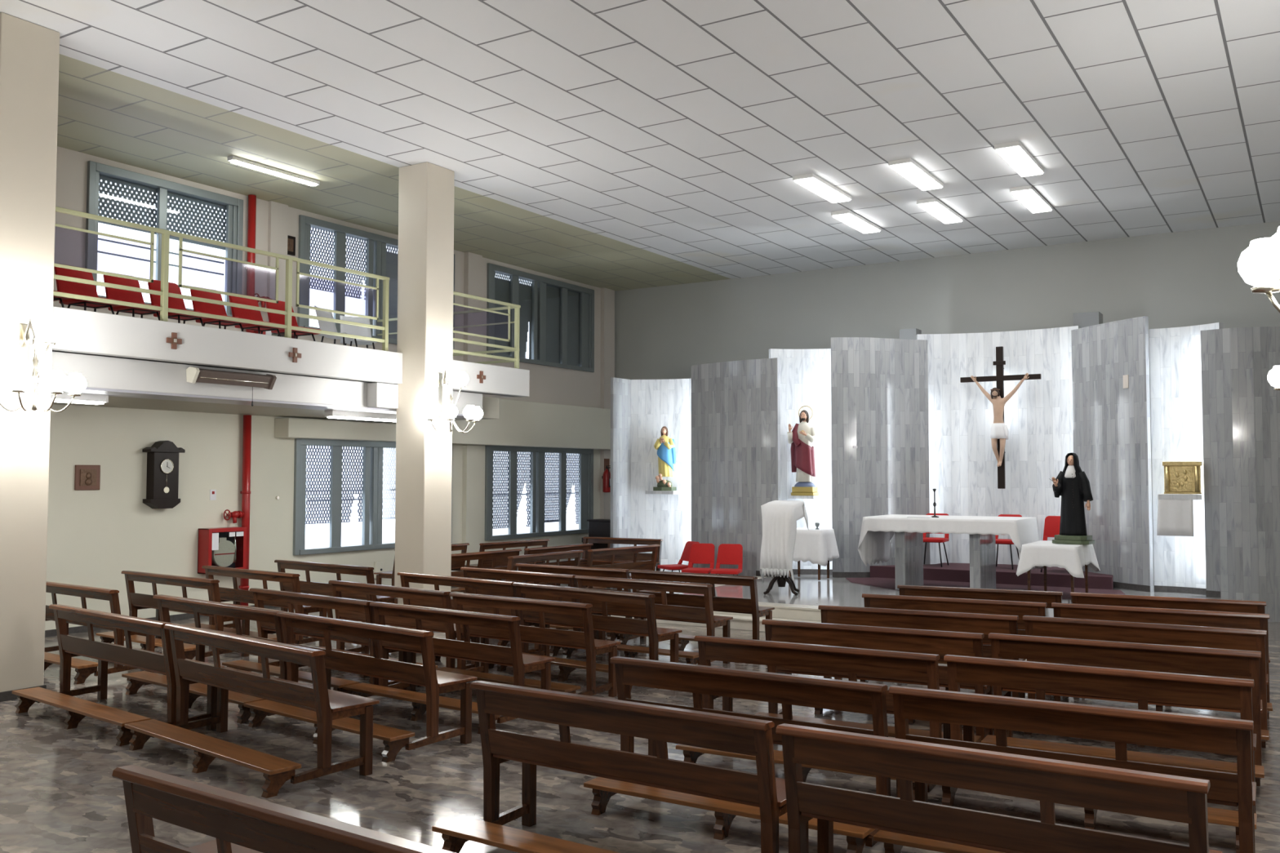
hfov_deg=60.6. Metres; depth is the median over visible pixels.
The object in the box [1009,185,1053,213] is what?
ceiling light
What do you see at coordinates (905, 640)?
pew
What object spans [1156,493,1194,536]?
hanging cloth
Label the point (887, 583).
carpet
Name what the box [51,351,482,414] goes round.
beam
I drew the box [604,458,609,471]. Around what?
sign board
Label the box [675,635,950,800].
pew
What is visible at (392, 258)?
roller shutter
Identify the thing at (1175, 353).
wall panel
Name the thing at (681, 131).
ceiling
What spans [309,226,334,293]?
roller shutter
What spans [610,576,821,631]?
steps
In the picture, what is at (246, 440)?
pipe
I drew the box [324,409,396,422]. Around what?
ceiling light
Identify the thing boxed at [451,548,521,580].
pew
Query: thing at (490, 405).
soffit
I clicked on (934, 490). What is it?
candle holder
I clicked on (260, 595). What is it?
pew
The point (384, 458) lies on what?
window pane
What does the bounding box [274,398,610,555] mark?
window
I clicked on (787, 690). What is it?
pew
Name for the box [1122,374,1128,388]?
wall plate
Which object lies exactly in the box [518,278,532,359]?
roller shutter
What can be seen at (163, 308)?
balcony railing
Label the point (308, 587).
pew
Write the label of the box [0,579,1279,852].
floor
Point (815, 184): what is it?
ceiling light
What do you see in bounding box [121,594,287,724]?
pew
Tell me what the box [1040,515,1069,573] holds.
upholstered chair
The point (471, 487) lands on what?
pilaster
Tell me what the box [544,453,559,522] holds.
window pane
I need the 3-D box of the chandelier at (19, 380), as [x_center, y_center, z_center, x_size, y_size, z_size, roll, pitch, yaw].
[-5.329,-0.560,9.682,0.633,0.862,0.679,-1,-3,19]
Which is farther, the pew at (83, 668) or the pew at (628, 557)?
the pew at (628, 557)
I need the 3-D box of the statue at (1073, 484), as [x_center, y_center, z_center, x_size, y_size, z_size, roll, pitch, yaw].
[6.011,0.993,15.180,0.534,1.260,0.452,-2,-3,40]
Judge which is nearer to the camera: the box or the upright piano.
the box
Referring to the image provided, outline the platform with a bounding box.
[678,574,1242,617]
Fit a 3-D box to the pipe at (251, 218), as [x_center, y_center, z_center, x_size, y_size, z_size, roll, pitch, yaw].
[-5.763,-2.062,16.165,0.165,2.720,0.130,-2,-3,32]
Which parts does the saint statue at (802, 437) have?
globe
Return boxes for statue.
[653,426,675,490]
[786,405,818,495]
[1048,453,1094,544]
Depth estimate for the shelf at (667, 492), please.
20.01 m
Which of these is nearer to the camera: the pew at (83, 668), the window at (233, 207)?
the pew at (83, 668)
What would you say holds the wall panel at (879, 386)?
on the platform
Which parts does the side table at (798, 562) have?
leg, leg, leg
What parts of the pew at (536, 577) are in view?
post, rail, post, leg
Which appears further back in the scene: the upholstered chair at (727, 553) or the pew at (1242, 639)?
the upholstered chair at (727, 553)
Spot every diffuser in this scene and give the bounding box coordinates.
[50,398,104,404]
[327,416,395,422]
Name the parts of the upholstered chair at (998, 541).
leg, seat, backrest, leg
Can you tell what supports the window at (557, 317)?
in the wall at (94, 536)
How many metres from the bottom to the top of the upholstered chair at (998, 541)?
0.857 m
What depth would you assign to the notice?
15.63 m
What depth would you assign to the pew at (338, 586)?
11.06 m
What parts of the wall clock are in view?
moulding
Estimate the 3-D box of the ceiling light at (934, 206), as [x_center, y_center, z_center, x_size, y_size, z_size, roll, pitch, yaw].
[4.688,-3.349,17.057,0.300,0.075,1.480,-2,-3,32]
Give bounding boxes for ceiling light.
[50,391,108,404]
[226,155,319,186]
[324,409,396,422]
[792,173,851,203]
[831,209,880,233]
[888,158,943,190]
[916,197,963,223]
[994,141,1044,177]
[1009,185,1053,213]
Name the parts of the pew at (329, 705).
post, leg, rail, seat, post, leg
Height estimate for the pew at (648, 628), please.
0.876 m
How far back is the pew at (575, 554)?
15.80 m
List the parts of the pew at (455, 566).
leg, post, seat, rail, post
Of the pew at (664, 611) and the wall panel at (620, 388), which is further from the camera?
the wall panel at (620, 388)
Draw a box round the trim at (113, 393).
[60,386,465,418]
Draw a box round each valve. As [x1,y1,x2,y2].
[223,509,244,523]
[254,293,271,307]
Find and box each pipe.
[239,414,251,606]
[245,194,256,333]
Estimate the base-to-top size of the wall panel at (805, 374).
3.900 m
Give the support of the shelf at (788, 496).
attached to the wall panel at (805, 374)
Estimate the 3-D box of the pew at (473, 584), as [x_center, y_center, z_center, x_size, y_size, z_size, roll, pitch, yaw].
[-2.013,2.109,12.201,1.896,0.876,0.810,-2,-3,39]
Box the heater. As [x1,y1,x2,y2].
[186,366,276,406]
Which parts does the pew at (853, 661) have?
post, leg, rail, seat, post, leg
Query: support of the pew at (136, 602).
on the floor
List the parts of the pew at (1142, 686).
post, leg, rail, post, seat, leg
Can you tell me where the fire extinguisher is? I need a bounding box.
[601,465,610,492]
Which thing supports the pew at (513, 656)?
on the floor
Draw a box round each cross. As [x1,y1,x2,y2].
[166,332,182,349]
[288,347,301,362]
[476,370,485,383]
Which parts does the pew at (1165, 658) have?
post, leg, rail, seat, post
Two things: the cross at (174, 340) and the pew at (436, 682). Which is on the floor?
the pew at (436, 682)
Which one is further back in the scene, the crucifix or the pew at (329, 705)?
the crucifix
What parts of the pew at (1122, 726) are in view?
post, leg, rail, seat, post, leg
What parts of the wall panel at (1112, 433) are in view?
baseboard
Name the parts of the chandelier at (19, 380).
lamp shade, arm, lamp shade, arm, stem, arm, arm, lamp shade, lamp shade, arm, lamp shade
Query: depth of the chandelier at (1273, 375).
9.05 m
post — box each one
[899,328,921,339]
[1073,311,1102,328]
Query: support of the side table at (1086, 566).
on the carpet
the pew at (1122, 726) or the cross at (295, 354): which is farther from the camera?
the cross at (295, 354)
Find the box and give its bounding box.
[373,560,384,578]
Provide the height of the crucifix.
2.402 m
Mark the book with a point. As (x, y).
(907, 517)
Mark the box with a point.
(379, 566)
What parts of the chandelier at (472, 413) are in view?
lamp shade, arm, stem, lamp shade, arm, arm, lamp shade, arm, arm, lamp shade, lamp shade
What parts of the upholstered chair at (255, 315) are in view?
backrest, seat, under frame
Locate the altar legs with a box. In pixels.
[894,531,995,589]
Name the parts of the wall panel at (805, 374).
baseboard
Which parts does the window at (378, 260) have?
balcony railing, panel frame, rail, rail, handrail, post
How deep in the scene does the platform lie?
15.87 m
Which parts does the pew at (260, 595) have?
post, rail, seat, post, leg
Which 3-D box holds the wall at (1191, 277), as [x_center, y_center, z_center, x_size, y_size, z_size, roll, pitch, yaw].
[6.952,-0.175,19.989,18.250,6.150,0.250,-2,-3,32]
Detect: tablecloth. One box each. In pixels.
[792,528,839,566]
[1016,540,1100,577]
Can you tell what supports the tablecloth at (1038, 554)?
on the side table at (1086, 566)
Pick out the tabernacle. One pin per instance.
(1180, 477)
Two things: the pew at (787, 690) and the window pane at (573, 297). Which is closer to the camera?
the pew at (787, 690)
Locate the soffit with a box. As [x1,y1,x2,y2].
[50,395,498,422]
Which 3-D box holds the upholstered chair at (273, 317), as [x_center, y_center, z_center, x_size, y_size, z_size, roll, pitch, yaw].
[-4.469,-1.220,14.072,0.621,0.857,0.460,-2,-3,32]
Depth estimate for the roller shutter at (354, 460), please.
18.04 m
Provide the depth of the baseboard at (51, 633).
14.69 m
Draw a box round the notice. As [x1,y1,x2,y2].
[209,489,216,500]
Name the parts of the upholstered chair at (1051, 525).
backrest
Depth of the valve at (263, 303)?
16.30 m
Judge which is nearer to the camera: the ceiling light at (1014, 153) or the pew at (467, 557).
the ceiling light at (1014, 153)
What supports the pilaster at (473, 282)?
attached to the wall at (94, 536)
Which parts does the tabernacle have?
door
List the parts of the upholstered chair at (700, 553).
seat, backrest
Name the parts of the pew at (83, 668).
seat, rail, post, leg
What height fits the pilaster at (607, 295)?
6.150 m
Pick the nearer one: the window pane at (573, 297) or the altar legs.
the altar legs
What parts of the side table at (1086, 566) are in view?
leg, leg, leg, leg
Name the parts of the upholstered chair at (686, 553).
seat, backrest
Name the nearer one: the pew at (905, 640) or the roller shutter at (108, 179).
the pew at (905, 640)
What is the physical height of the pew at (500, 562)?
0.876 m
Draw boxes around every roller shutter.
[97,174,157,234]
[166,191,226,249]
[305,445,330,524]
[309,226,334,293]
[341,446,363,522]
[345,235,366,299]
[386,245,398,339]
[492,451,508,528]
[494,271,510,355]
[516,452,530,526]
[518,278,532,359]
[546,284,560,363]
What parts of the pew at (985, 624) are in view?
post, rail, seat, post, leg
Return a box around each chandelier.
[0,318,86,413]
[423,368,483,433]
[1237,226,1279,312]
[1266,365,1279,391]
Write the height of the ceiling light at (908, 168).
0.075 m
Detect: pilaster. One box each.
[266,200,288,337]
[462,445,480,567]
[463,252,482,362]
[600,287,614,519]
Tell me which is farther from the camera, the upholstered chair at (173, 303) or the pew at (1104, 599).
the upholstered chair at (173, 303)
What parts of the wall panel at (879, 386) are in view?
baseboard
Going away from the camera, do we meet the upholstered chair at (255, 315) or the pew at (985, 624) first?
the pew at (985, 624)
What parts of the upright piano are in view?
lid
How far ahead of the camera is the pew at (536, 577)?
12.77 m
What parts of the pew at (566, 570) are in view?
post, rail, post, leg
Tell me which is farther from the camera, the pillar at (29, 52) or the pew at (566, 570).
the pew at (566, 570)
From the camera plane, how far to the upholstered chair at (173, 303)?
12.70 m
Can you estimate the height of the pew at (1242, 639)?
0.876 m
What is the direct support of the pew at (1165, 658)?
on the floor
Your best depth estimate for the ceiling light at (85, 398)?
11.61 m
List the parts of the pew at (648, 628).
post, leg, rail, seat, post, leg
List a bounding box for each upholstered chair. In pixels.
[53,263,121,314]
[53,290,71,307]
[102,271,159,320]
[147,280,210,326]
[190,286,249,331]
[228,293,284,336]
[265,298,321,341]
[657,541,699,581]
[681,542,715,582]
[710,543,742,575]
[923,513,949,567]
[995,514,1022,569]
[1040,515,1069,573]
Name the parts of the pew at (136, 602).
post, leg, rail, seat, post, leg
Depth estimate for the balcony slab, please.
12.43 m
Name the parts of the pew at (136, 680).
post, leg, rail, post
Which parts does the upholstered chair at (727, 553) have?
seat, backrest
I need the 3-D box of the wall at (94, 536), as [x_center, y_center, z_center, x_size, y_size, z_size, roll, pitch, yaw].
[-7.180,-0.445,14.204,0.250,6.150,24.500,-2,-3,32]
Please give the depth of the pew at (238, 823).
3.84 m
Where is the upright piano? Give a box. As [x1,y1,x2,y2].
[582,519,610,565]
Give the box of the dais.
[870,562,1113,589]
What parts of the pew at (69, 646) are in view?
post, leg, rail, seat, post, leg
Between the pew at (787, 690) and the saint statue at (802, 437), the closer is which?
the pew at (787, 690)
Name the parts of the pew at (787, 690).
post, leg, rail, seat, post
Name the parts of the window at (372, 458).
guard rail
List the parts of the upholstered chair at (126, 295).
backrest, leg, seat, under frame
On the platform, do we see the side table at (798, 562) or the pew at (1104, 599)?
the side table at (798, 562)
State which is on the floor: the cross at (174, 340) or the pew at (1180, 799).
the pew at (1180, 799)
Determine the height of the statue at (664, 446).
1.196 m
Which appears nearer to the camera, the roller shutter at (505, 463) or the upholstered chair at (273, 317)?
the upholstered chair at (273, 317)
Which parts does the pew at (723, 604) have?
post, rail, seat, post, leg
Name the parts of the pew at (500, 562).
post, seat, rail, post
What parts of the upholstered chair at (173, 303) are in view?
backrest, seat, under frame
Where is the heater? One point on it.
(193, 375)
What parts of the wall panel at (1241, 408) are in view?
baseboard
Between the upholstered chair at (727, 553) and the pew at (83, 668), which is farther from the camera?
the upholstered chair at (727, 553)
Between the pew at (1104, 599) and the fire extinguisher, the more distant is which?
the fire extinguisher
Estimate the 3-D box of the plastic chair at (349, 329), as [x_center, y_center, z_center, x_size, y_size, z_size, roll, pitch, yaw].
[-3.936,-1.153,15.304,0.444,0.834,0.538,1,-3,-29]
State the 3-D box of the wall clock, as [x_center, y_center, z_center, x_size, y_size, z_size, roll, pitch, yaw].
[-6.477,0.652,14.872,0.190,0.920,0.520,-2,-3,32]
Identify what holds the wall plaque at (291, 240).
attached to the wall at (94, 536)
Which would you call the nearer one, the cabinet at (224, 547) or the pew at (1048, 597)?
the pew at (1048, 597)
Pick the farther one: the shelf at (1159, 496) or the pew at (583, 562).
the pew at (583, 562)
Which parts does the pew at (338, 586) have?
post, leg, rail, seat, post, leg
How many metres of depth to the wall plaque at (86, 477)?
14.01 m
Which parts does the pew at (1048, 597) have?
post, rail, post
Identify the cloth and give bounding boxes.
[760,500,808,584]
[857,514,1039,569]
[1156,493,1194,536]
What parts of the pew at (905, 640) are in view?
post, rail, seat, post, leg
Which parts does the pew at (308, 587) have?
post, rail, seat, post, leg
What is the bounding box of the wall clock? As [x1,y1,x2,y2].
[142,440,185,508]
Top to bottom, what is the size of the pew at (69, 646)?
0.876 m
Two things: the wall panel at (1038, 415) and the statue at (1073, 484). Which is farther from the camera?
the wall panel at (1038, 415)
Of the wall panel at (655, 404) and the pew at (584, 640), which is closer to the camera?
the pew at (584, 640)
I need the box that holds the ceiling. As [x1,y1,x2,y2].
[0,0,1279,291]
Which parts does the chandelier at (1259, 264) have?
lamp shade, arm, lamp shade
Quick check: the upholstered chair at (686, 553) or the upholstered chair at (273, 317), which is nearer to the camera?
the upholstered chair at (273, 317)
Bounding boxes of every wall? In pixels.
[44,146,600,630]
[614,221,1279,580]
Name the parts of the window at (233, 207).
guard rail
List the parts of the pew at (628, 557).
post, seat, rail, post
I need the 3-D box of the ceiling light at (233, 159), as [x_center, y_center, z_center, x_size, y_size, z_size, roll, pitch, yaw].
[-4.948,-3.454,14.850,0.110,0.075,1.460,-2,-3,32]
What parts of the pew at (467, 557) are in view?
rail, post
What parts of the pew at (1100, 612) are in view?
post, rail, post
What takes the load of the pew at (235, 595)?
on the floor
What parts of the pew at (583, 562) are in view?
post, rail, post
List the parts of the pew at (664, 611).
post, leg, rail, seat, post, leg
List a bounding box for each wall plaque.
[74,465,100,489]
[287,235,295,255]
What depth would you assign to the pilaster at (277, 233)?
16.65 m
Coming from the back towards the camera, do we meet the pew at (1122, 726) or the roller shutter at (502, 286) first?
the roller shutter at (502, 286)
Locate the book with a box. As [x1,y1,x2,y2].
[906,516,932,518]
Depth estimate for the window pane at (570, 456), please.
23.38 m
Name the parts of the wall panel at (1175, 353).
baseboard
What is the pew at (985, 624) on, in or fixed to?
on the floor
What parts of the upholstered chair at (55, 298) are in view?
leg, seat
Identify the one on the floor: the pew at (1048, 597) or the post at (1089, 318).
the pew at (1048, 597)
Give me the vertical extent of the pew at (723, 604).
0.876 m
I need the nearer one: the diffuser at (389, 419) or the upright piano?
the diffuser at (389, 419)
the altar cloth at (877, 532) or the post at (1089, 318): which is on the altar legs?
the altar cloth at (877, 532)
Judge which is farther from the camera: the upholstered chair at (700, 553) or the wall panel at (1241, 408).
the upholstered chair at (700, 553)
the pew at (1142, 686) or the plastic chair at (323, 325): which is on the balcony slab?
the plastic chair at (323, 325)
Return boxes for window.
[84,160,243,316]
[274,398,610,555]
[297,214,520,368]
[484,445,593,540]
[486,262,594,372]
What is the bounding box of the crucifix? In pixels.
[960,346,1040,488]
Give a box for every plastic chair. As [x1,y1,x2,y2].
[314,305,362,346]
[340,315,377,349]
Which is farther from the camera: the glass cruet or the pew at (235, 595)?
the glass cruet
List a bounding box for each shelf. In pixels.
[644,490,684,494]
[787,495,821,498]
[1157,494,1204,499]
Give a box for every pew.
[12,604,224,746]
[44,581,155,684]
[96,570,249,659]
[111,764,454,852]
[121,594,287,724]
[124,623,379,798]
[182,565,327,646]
[222,587,406,693]
[244,611,477,762]
[274,560,398,626]
[308,580,479,687]
[342,601,555,733]
[373,542,469,592]
[396,572,542,668]
[431,680,808,852]
[435,592,620,697]
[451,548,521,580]
[460,567,598,656]
[463,538,551,593]
[497,582,682,690]
[502,550,583,586]
[515,563,646,640]
[524,543,606,588]
[562,575,733,665]
[571,536,663,581]
[583,656,897,852]
[586,544,661,592]
[615,569,774,651]
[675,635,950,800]
[754,619,993,742]
[775,723,1222,852]
[814,604,1026,724]
[859,593,1047,690]
[873,685,1256,852]
[897,584,1062,664]
[942,654,1257,852]
[981,632,1264,802]
[1022,615,1269,757]
[1051,602,1272,719]
[1070,591,1266,613]
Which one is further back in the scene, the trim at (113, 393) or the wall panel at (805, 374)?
the wall panel at (805, 374)
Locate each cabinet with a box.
[197,526,247,573]
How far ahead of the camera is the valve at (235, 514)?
15.79 m
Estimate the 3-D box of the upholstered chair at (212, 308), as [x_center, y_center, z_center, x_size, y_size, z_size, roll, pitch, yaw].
[-5.051,-1.263,13.135,0.621,0.857,0.460,-2,-3,34]
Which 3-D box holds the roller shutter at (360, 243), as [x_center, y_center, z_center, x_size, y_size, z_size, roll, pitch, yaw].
[-4.750,-2.666,18.209,0.010,1.050,0.810,-2,-3,32]
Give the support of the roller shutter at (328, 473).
attached to the window at (372, 458)
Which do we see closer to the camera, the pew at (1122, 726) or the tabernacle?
the pew at (1122, 726)
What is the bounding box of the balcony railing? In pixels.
[53,206,389,351]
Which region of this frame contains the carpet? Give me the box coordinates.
[845,577,1125,599]
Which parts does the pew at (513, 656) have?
post, leg, rail, seat, post, leg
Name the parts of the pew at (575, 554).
post, rail, post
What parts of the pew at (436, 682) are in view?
post, leg, rail, seat, post, leg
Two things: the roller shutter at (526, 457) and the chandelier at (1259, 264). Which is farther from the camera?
the roller shutter at (526, 457)
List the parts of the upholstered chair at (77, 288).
backrest, leg, under frame, seat, leg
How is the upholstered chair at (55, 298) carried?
on the balcony slab
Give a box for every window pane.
[382,448,395,519]
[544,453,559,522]
[566,453,578,524]
[567,289,580,366]
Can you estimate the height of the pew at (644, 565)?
0.876 m
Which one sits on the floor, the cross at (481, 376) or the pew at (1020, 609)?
the pew at (1020, 609)
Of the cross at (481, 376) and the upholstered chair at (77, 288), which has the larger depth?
the cross at (481, 376)
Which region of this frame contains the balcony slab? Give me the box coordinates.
[52,306,529,397]
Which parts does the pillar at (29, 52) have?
baseboard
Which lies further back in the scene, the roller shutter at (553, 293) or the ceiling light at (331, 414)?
the roller shutter at (553, 293)
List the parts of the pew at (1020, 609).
post, rail, post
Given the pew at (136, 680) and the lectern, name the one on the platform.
the lectern
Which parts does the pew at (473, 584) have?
post, rail, post, leg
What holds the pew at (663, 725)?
on the floor
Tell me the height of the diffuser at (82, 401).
0.025 m
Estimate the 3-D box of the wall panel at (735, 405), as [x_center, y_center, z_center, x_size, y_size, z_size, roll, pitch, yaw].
[1.620,0.861,19.043,1.920,3.988,0.198,-2,-4,43]
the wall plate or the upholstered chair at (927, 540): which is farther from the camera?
the upholstered chair at (927, 540)
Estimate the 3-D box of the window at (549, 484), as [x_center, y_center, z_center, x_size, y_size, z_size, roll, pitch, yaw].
[-2.050,1.323,22.282,0.270,1.810,3.580,-2,-3,32]
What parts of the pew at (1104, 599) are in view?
post, rail, post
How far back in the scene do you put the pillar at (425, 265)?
14.52 m
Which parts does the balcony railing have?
panel frame, post, rail, rail, handrail, panel frame, post, panel frame, post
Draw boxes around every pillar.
[0,12,59,702]
[394,161,454,629]
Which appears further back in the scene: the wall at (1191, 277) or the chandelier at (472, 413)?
the wall at (1191, 277)
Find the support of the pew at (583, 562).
on the floor
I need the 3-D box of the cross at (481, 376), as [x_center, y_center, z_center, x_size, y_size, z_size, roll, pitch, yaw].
[-2.305,-0.719,15.923,0.033,0.176,0.176,-2,-3,32]
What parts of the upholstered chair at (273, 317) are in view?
backrest, under frame, seat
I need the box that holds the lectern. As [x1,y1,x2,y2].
[763,569,799,595]
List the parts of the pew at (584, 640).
post, leg, rail, seat, post, leg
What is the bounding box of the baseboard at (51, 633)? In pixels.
[44,578,502,637]
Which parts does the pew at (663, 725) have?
post, leg, rail, seat, post, leg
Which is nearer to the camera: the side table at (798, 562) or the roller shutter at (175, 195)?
the roller shutter at (175, 195)
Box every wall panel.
[610,377,631,575]
[630,378,691,582]
[691,357,780,583]
[768,348,832,574]
[831,337,929,577]
[916,325,1080,567]
[1071,315,1153,591]
[1149,322,1224,595]
[1200,326,1279,622]
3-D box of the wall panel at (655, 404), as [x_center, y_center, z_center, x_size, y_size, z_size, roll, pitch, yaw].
[0.844,1.006,20.202,2.151,3.800,0.320,-1,-3,24]
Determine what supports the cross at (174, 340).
attached to the balcony slab
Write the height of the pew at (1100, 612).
0.876 m
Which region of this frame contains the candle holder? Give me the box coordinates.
[931,488,938,517]
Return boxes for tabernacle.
[1162,461,1204,493]
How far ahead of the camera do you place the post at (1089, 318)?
18.21 m
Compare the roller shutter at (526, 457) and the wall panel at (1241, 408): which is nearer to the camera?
the wall panel at (1241, 408)
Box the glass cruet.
[814,522,819,529]
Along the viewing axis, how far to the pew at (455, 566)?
17.87 m
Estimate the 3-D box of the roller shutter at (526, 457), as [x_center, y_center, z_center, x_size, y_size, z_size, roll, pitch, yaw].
[-2.363,1.235,21.886,0.010,1.550,0.810,-2,-3,32]
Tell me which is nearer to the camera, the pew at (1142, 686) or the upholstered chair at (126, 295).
the pew at (1142, 686)
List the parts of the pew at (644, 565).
post, rail, post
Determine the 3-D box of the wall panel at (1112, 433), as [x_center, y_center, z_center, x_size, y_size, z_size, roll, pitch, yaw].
[7.238,0.430,16.896,0.140,4.064,1.646,1,-3,-17]
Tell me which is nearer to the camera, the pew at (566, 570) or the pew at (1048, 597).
the pew at (1048, 597)
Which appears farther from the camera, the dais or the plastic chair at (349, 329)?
the dais
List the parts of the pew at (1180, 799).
post, leg, rail, seat, post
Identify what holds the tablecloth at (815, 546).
on the side table at (798, 562)
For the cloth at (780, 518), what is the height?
1.192 m
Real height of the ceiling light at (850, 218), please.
0.075 m
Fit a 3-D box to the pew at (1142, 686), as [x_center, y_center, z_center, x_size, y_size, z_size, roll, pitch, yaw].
[2.691,1.857,6.503,1.691,0.876,0.810,-1,-3,30]
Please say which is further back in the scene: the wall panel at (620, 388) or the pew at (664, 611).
the wall panel at (620, 388)
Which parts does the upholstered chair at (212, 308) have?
backrest, under frame, seat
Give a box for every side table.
[789,560,829,580]
[1026,564,1088,602]
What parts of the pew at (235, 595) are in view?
post, leg, rail, seat, post, leg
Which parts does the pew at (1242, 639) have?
post, rail, post, seat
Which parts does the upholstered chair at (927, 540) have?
leg, seat, backrest, leg, leg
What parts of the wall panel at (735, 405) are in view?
baseboard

